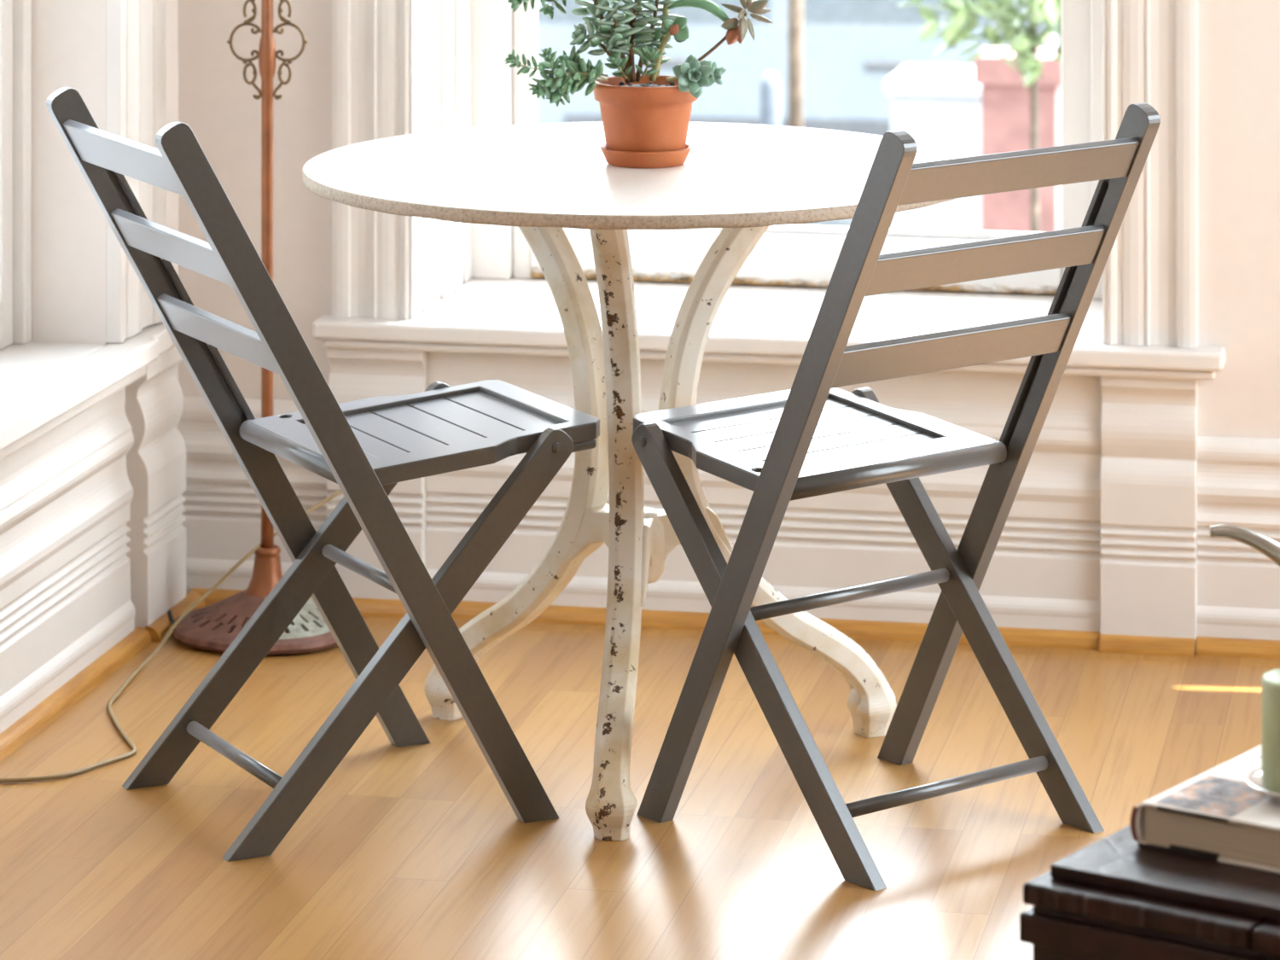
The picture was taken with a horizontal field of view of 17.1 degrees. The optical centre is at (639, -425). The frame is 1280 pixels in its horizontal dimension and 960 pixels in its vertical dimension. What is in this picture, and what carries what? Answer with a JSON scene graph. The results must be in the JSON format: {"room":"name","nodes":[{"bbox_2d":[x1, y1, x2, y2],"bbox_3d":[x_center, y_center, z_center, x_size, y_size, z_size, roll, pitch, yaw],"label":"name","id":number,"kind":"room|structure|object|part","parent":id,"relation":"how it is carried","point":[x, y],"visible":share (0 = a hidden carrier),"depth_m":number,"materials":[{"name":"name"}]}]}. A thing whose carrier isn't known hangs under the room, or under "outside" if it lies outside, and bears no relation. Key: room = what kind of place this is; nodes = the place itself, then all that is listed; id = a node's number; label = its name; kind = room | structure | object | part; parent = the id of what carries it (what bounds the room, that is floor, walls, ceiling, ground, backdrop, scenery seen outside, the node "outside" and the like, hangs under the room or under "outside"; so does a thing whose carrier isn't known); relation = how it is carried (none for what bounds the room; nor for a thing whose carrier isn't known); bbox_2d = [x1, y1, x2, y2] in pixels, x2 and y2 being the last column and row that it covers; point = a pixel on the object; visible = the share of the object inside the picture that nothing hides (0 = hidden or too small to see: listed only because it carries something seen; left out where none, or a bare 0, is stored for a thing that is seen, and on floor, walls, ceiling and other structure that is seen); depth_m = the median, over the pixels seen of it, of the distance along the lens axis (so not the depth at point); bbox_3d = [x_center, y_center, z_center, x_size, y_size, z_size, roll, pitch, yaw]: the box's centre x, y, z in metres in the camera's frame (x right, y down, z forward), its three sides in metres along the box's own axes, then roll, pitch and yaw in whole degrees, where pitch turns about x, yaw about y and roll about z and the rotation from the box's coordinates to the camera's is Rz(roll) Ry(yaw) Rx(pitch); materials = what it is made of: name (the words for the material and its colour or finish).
{"room":"dining room","nodes":[
{"label":"dining room","id":0,"kind":"room"},
{"bbox_2d":[29,0,178,380],"bbox_3d":[-1.495,-0.104,2.490,0.190,3.350,7.495,0,0,11],"label":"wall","id":1,"kind":"structure","parent":0,"point":[69,37],"depth_m":5.84,"materials":[{"name":"white paint"}]},
{"bbox_2d":[0,387,135,733],"bbox_3d":[-0.846,1.271,5.178,0.025,0.400,1.422,0,0,11],"label":"wall paneling","id":2,"kind":"structure","parent":1,"relation":"attached to","point":[66,496],"depth_m":5.60,"materials":[{"name":"white paint"}]},
{"bbox_2d":[0,0,175,460],"bbox_3d":[-0.910,0.111,5.284,0.258,1.980,1.665,0,0,11],"label":"window","id":3,"kind":"structure","parent":1,"relation":"in","point":[43,386],"depth_m":5.79,"materials":[{"name":"white paint"}]},
{"bbox_3d":[-0.990,0.105,5.231,0.033,1.887,1.210,0,0,11],"label":"sash","id":4,"kind":"part","parent":3,"relation":"part of","materials":[{"name":"white paint"}]},
{"bbox_3d":[-0.979,0.085,5.229,0.044,1.927,1.270,0,0,11],"label":"frame","id":5,"kind":"part","parent":3,"relation":"part of","materials":[{"name":"white paint"}]},
{"bbox_3d":[-0.910,1.075,5.284,0.258,0.053,1.665,0,0,11],"label":"sill","id":6,"kind":"part","parent":3,"relation":"part of","materials":[{"name":"white paint"}]},
{"bbox_2d":[0,591,204,762],"bbox_3d":[-0.849,1.461,5.040,0.034,0.021,2.150,0,0,11],"label":"trim","id":7,"kind":"structure","parent":1,"relation":"attached to","point":[48,710],"depth_m":5.64,"materials":[{"name":"brown wood"}]},
{"bbox_2d":[106,0,165,343],"bbox_3d":[-0.698,0.034,5.920,0.026,2.026,0.195,0,0,11],"label":"trim","id":8,"kind":"structure","parent":1,"relation":"attached to","point":[136,29],"depth_m":5.87,"materials":[{"name":"white paint"}]},
{"bbox_2d":[124,346,186,628],"bbox_3d":[-0.680,1.277,5.983,0.036,0.388,0.175,0,0,11],"label":"trim","id":9,"kind":"structure","parent":1,"relation":"attached to","point":[154,403],"depth_m":5.94,"materials":[{"name":"white paint"}]},
{"bbox_2d":[0,605,1279,959],"bbox_3d":[-0.075,1.531,2.170,3.200,0.120,7.625,0,0,11],"label":"floor","id":10,"kind":"structure","parent":0,"point":[420,852],"depth_m":5.05,"materials":[{"name":"brown wood"}]},
{"bbox_2d":[0,505,282,782],"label":"floor lamp","id":11,"kind":"object","parent":10,"relation":"on","point":[194,628],"depth_m":5.88,"materials":[{"name":"brown metal"}]},
{"bbox_2d":[167,610,175,633],"bbox_3d":[-0.647,1.453,5.911,0.012,0.035,0.051,0,0,-23],"label":"stub","id":12,"kind":"object","parent":11,"relation":"attached to","point":[169,612],"visible":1,"depth_m":5.91,"materials":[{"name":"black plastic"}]},
{"bbox_3d":[-0.629,1.383,5.633,0.172,0.180,0.944,0,0,16],"label":"cord","id":13,"kind":"part","parent":11,"relation":"part of","materials":[{"name":"beige plastic"}]},
{"bbox_2d":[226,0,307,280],"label":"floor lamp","id":14,"kind":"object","parent":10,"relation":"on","point":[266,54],"depth_m":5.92,"materials":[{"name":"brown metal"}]},
{"bbox_2d":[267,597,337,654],"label":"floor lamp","id":15,"kind":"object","parent":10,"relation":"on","point":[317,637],"depth_m":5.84,"materials":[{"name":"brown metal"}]},
{"bbox_2d":[46,87,599,861],"bbox_3d":[-0.371,1.046,5.127,0.584,0.852,0.387,0,0,-27],"label":"folding chair","id":16,"kind":"object","parent":10,"relation":"on","point":[366,447],"visible":1,"depth_m":5.05,"materials":[{"name":"grey paint"}]},
{"bbox_3d":[-0.429,1.243,5.281,0.443,0.456,0.019,0,0,-27],"label":"leg","id":17,"kind":"part","parent":16,"relation":"part of","materials":[{"name":"grey paint"}]},
{"bbox_3d":[-0.279,1.243,4.991,0.443,0.456,0.019,0,0,-27],"label":"leg","id":18,"kind":"part","parent":16,"relation":"part of","materials":[{"name":"grey paint"}]},
{"bbox_3d":[-0.259,1.038,5.185,0.332,0.047,0.343,0,0,-27],"label":"seat","id":19,"kind":"part","parent":16,"relation":"part of","materials":[{"name":"grey paint"}]},
{"bbox_2d":[302,122,965,840],"bbox_3d":[0.000,1.101,5.300,0.836,0.740,0.836,0,0,11],"label":"bistro table","id":20,"kind":"object","parent":10,"relation":"on","point":[743,180],"visible":0.88,"depth_m":5.26,"materials":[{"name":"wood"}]},
{"bbox_3d":[-0.156,1.103,5.431,0.294,0.738,0.058,0,0,40],"label":"leg","id":21,"kind":"part","parent":20,"relation":"part of","materials":[{"name":"white metal"}]},
{"bbox_3d":[-0.031,1.103,5.099,0.063,0.738,0.295,0,0,2],"label":"leg","id":22,"kind":"part","parent":20,"relation":"part of","materials":[{"name":"white wood"}]},
{"bbox_2d":[599,143,692,168],"bbox_3d":[0.007,0.720,5.310,0.115,0.022,0.115,0,0,0],"label":"saucer","id":23,"kind":"object","parent":20,"relation":"on","point":[615,158],"visible":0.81,"depth_m":5.26,"materials":[{"name":"ceramic"}]},
{"bbox_2d":[504,0,773,151],"bbox_3d":[-0.002,0.583,5.309,0.340,0.285,0.143,0,0,0],"label":"potted succulent","id":24,"kind":"object","parent":23,"relation":"on","point":[649,111],"visible":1,"depth_m":5.28,"materials":[{"name":"green plant"}]},
{"bbox_3d":[-0.099,0.611,5.270,0.118,0.028,0.023,0,0,0],"label":"stem","id":25,"kind":"part","parent":24,"relation":"part of","materials":[{"name":"green plant"}]},
{"bbox_3d":[-0.044,0.595,5.290,0.049,0.047,0.005,0,0,-9],"label":"stem","id":26,"kind":"part","parent":24,"relation":"part of","materials":[{"name":"green plant"}]},
{"bbox_3d":[-0.037,0.554,5.304,0.058,0.153,0.021,0,0,0],"label":"stem","id":27,"kind":"part","parent":24,"relation":"part of","materials":[{"name":"green plant"}]},
{"bbox_3d":[-0.022,0.555,5.295,0.020,0.152,0.021,0,0,0],"label":"stem","id":28,"kind":"part","parent":24,"relation":"part of","materials":[{"name":"green plant"}]},
{"bbox_3d":[-0.022,0.614,5.286,0.013,0.021,0.011,0,0,0],"label":"stem","id":29,"kind":"part","parent":24,"relation":"part of","materials":[{"name":"green plant"}]},
{"bbox_3d":[-0.007,0.546,5.313,0.021,0.168,0.012,0,0,-40],"label":"stem","id":30,"kind":"part","parent":24,"relation":"part of","materials":[{"name":"plant"}]},
{"bbox_3d":[0.006,0.612,5.292,0.013,0.025,0.004,0,0,34],"label":"stem","id":31,"kind":"part","parent":24,"relation":"part of","materials":[{"name":"green plant"}]},
{"bbox_2d":[593,75,697,151],"bbox_3d":[0.007,0.677,5.310,0.134,0.096,0.134,0,0,0],"label":"pot","id":32,"kind":"object","parent":24,"relation":"attached to","point":[639,113],"depth_m":5.26,"materials":[{"name":"ceramic"}]},
{"bbox_3d":[0.010,0.549,5.326,0.036,0.163,0.027,0,0,0],"label":"stem","id":33,"kind":"part","parent":24,"relation":"part of","materials":[{"name":"green plant"}]},
{"bbox_3d":[0.028,0.594,5.307,0.034,0.069,0.015,0,0,0],"label":"stem","id":34,"kind":"part","parent":24,"relation":"part of","materials":[{"name":"green plant"}]},
{"bbox_3d":[0.027,0.558,5.336,0.028,0.138,0.010,0,0,-30],"label":"stem","id":35,"kind":"part","parent":24,"relation":"part of","materials":[{"name":"green plant"}]},
{"bbox_3d":[0.050,0.622,5.278,0.041,0.012,0.009,0,0,34],"label":"stem","id":36,"kind":"part","parent":24,"relation":"part of","materials":[{"name":"green plant"}]},
{"bbox_3d":[0.087,0.585,5.307,0.092,0.084,0.006,0,0,5],"label":"stem","id":37,"kind":"part","parent":24,"relation":"part of","materials":[{"name":"brown plant"}]},
{"bbox_3d":[0.175,1.103,5.374,0.320,0.738,0.058,0,0,-23],"label":"leg","id":38,"kind":"part","parent":20,"relation":"part of","materials":[{"name":"white wood"}]},
{"bbox_2d":[631,102,1160,890],"bbox_3d":[0.278,1.043,5.042,0.406,0.857,0.538,0,0,-39],"label":"folding chair","id":39,"kind":"object","parent":10,"relation":"on","point":[815,437],"visible":1,"depth_m":4.99,"materials":[{"name":"grey paint"}]},
{"bbox_3d":[0.133,1.242,4.946,0.019,0.460,0.432,0,0,-39],"label":"leg","id":40,"kind":"part","parent":39,"relation":"part of","materials":[{"name":"grey paint"}]},
{"bbox_3d":[0.202,1.038,5.135,0.362,0.050,0.295,0,0,-39],"label":"seat","id":41,"kind":"part","parent":39,"relation":"part of","materials":[{"name":"grey paint"}]},
{"bbox_3d":[0.401,1.242,5.165,0.019,0.460,0.432,0,0,-39],"label":"leg","id":42,"kind":"part","parent":39,"relation":"part of","materials":[{"name":"grey paint"}]},
{"bbox_2d":[1019,824,1279,959],"bbox_3d":[0.843,1.272,3.604,0.801,0.398,0.709,0,0,35],"label":"trunk","id":43,"kind":"object","parent":10,"relation":"on","point":[1113,898],"visible":0.84,"depth_m":3.50,"materials":[{"name":"brown wood"}]},
{"bbox_3d":[0.842,1.093,3.606,0.793,0.018,0.707,0,0,35],"label":"lid moulding","id":44,"kind":"part","parent":43,"relation":"part of","materials":[{"name":"brown wood"}]},
{"bbox_3d":[0.854,1.079,3.613,0.781,0.011,0.681,0,0,35],"label":"lid","id":45,"kind":"part","parent":43,"relation":"part of","materials":[{"name":"brown wood"}]},
{"bbox_2d":[1129,744,1279,872],"bbox_3d":[0.603,1.054,3.631,0.280,0.038,0.256,0,0,35],"label":"book","id":46,"kind":"object","parent":43,"relation":"on","point":[1214,814],"visible":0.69,"depth_m":3.59,"materials":[{"name":"white paper"}]},
{"bbox_2d":[1245,768,1279,800],"bbox_3d":[0.563,1.029,3.620,0.098,0.014,0.098,0,0,11],"label":"dish","id":47,"kind":"object","parent":46,"relation":"on","point":[1253,779],"visible":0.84,"depth_m":3.62,"materials":[{"name":"white ceramic"}]},
{"bbox_2d":[1262,668,1279,793],"bbox_3d":[0.563,0.983,3.620,0.071,0.098,0.071,0,0,11],"label":"candle","id":48,"kind":"object","parent":47,"relation":"on","point":[1271,679],"visible":1,"depth_m":3.60,"materials":[{"name":"green wax"}]},
{"bbox_2d":[1209,523,1279,566],"bbox_3d":[0.822,0.977,3.896,0.590,0.193,0.136,0,0,24],"label":"watering can","id":49,"kind":"object","parent":43,"relation":"on","point":[1269,547],"visible":1,"depth_m":3.95,"materials":[{"name":"grey metal"}]},
{"bbox_2d":[178,0,1279,439],"bbox_3d":[0.785,-0.104,6.082,3.250,3.350,0.445,0,0,11],"label":"wall","id":50,"kind":"structure","parent":0,"point":[1239,40],"depth_m":6.10,"materials":[{"name":"white paint"}]},
{"bbox_2d":[176,395,327,593],"bbox_3d":[-0.554,1.326,6.110,0.231,0.290,0.025,0,0,11],"label":"wall paneling","id":51,"kind":"structure","parent":50,"relation":"attached to","point":[222,514],"depth_m":6.12,"materials":[{"name":"white paint"}]},
{"bbox_2d":[332,0,409,319],"bbox_3d":[-0.382,0.039,6.076,0.113,2.035,0.026,0,0,11],"label":"trim","id":52,"kind":"structure","parent":50,"relation":"attached to","point":[371,37],"depth_m":6.07,"materials":[{"name":"white paint"}]},
{"bbox_2d":[326,348,426,599],"bbox_3d":[-0.374,1.277,6.069,0.140,0.388,0.036,0,0,11],"label":"trim","id":53,"kind":"structure","parent":50,"relation":"attached to","point":[354,374],"depth_m":6.06,"materials":[{"name":"white paint"}]},
{"bbox_2d":[191,587,1279,659],"bbox_3d":[0.744,1.461,5.825,2.830,0.021,0.034,0,0,11],"label":"trim","id":54,"kind":"structure","parent":50,"relation":"attached to","point":[1183,647],"depth_m":5.90,"materials":[{"name":"brown wood"}]},
{"bbox_2d":[424,351,1101,631],"bbox_3d":[0.166,1.271,5.966,0.958,0.400,0.025,0,0,11],"label":"wall paneling","id":55,"kind":"structure","parent":50,"relation":"attached to","point":[1043,572],"depth_m":5.93,"materials":[{"name":"white paint"}]},
{"bbox_2d":[312,0,1225,380],"bbox_3d":[0.215,0.109,6.177,1.283,1.975,0.522,0,0,11],"label":"window","id":56,"kind":"structure","parent":50,"relation":"in","point":[768,313],"depth_m":6.24,"materials":[{"name":"white paint"}]},
{"bbox_3d":[0.215,1.076,6.177,1.283,0.040,0.522,0,0,11],"label":"sill","id":57,"kind":"part","parent":56,"relation":"part of","materials":[{"name":"white paint"}]},
{"bbox_3d":[0.237,0.089,6.360,0.989,1.935,0.095,0,0,11],"label":"frame","id":58,"kind":"part","parent":56,"relation":"part of","materials":[{"name":"white paint"}]},
{"bbox_3d":[0.231,1.011,6.354,0.796,0.086,0.050,0,0,11],"label":"rail","id":59,"kind":"part","parent":56,"relation":"part of","materials":[{"name":"white paint"}]},
{"bbox_2d":[1099,376,1197,650],"bbox_3d":[0.698,1.277,5.854,0.130,0.388,0.036,0,0,11],"label":"trim","id":60,"kind":"structure","parent":50,"relation":"attached to","point":[1149,473],"depth_m":5.84,"materials":[{"name":"white paint"}]},
{"bbox_2d":[1106,0,1198,348],"bbox_3d":[0.703,0.039,5.858,0.123,2.035,0.026,0,0,11],"label":"trim","id":61,"kind":"structure","parent":50,"relation":"attached to","point":[1152,45],"depth_m":5.85,"materials":[{"name":"white paint"}]},
{"bbox_2d":[1196,436,1279,639],"bbox_3d":[1.450,1.326,5.709,1.401,0.290,0.025,0,0,11],"label":"wall paneling","id":62,"kind":"structure","parent":50,"relation":"attached to","point":[1238,482],"depth_m":5.83,"materials":[{"name":"white paint"}]},
{"bbox_2d":[802,218,852,226],"bbox_3d":[3.734,2.766,18.630,80.000,0.010,7.000,0,0,11],"label":"street","id":63,"kind":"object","parent":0,"point":[840,222],"depth_m":18.20,"materials":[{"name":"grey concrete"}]},
{"bbox_2d":[537,0,1029,135],"bbox_3d":[0.751,2.050,17.799,4.252,1.418,1.752,0,0,8],"label":"car","id":64,"kind":"object","parent":63,"relation":"on","point":[851,48],"visible":0.09,"depth_m":16.96,"materials":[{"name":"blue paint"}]},
{"bbox_3d":[0.096,1.942,17.041,0.180,0.035,0.040,0,0,8],"label":"door handle","id":65,"kind":"part","parent":64,"relation":"part of","materials":[{"name":"white metal"}]},
{"bbox_3d":[0.640,2.209,16.964,1.900,0.100,0.030,0,0,8],"label":"moulding","id":66,"kind":"part","parent":64,"relation":"part of","materials":[{"name":"white metal"}]},
{"bbox_3d":[0.986,1.942,16.910,0.180,0.035,0.040,0,0,8],"label":"door handle","id":67,"kind":"part","parent":64,"relation":"part of","materials":[{"name":"white metal"}]},
{"bbox_3d":[3.930,2.871,19.610,80.000,0.200,80.000,0,0,11],"label":"ground","id":68,"kind":"structure","parent":0,"visible":0},
{"bbox_2d":[759,72,780,126],"bbox_3d":[0.427,2.201,13.989,0.070,1.140,0.070,0,0,11],"label":"bollard","id":69,"kind":"object","parent":68,"relation":"on","point":[770,87],"visible":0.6,"depth_m":13.96,"materials":[{"name":"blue paint"}]},
{"bbox_2d":[787,0,802,225],"bbox_3d":[0.476,1.471,13.061,0.048,2.600,0.048,0,0,11],"label":"sign pole","id":70,"kind":"object","parent":68,"relation":"on","point":[794,7],"visible":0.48,"depth_m":13.04,"materials":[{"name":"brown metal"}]},
{"bbox_2d":[883,64,981,230],"bbox_3d":[1.025,2.181,13.665,0.440,1.180,0.440,0,0,11],"label":"planter","id":71,"kind":"object","parent":68,"relation":"on","point":[939,106],"visible":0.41,"depth_m":13.47,"materials":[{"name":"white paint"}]},
{"bbox_2d":[896,0,1061,232],"bbox_3d":[0.960,1.627,10.513,0.787,2.288,0.796,0,0,11],"label":"tree","id":72,"kind":"object","parent":68,"relation":"on","point":[964,18],"visible":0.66,"depth_m":10.44,"materials":[{"name":"green plant"}]},
{"bbox_2d":[973,46,1061,232],"bbox_3d":[1.133,2.091,12.623,0.260,1.360,0.260,0,0,11],"label":"planter","id":73,"kind":"object","parent":68,"relation":"on","point":[1005,102],"visible":0.29,"depth_m":12.52,"materials":[{"name":"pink brick"}]},
{"bbox_2d":[1036,22,1058,48],"bbox_3d":[1.275,1.171,13.309,0.136,3.200,0.140,0,0,11],"label":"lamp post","id":74,"kind":"object","parent":68,"relation":"on","point":[1052,43],"visible":0.02,"depth_m":13.28,"materials":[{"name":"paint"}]}
]}

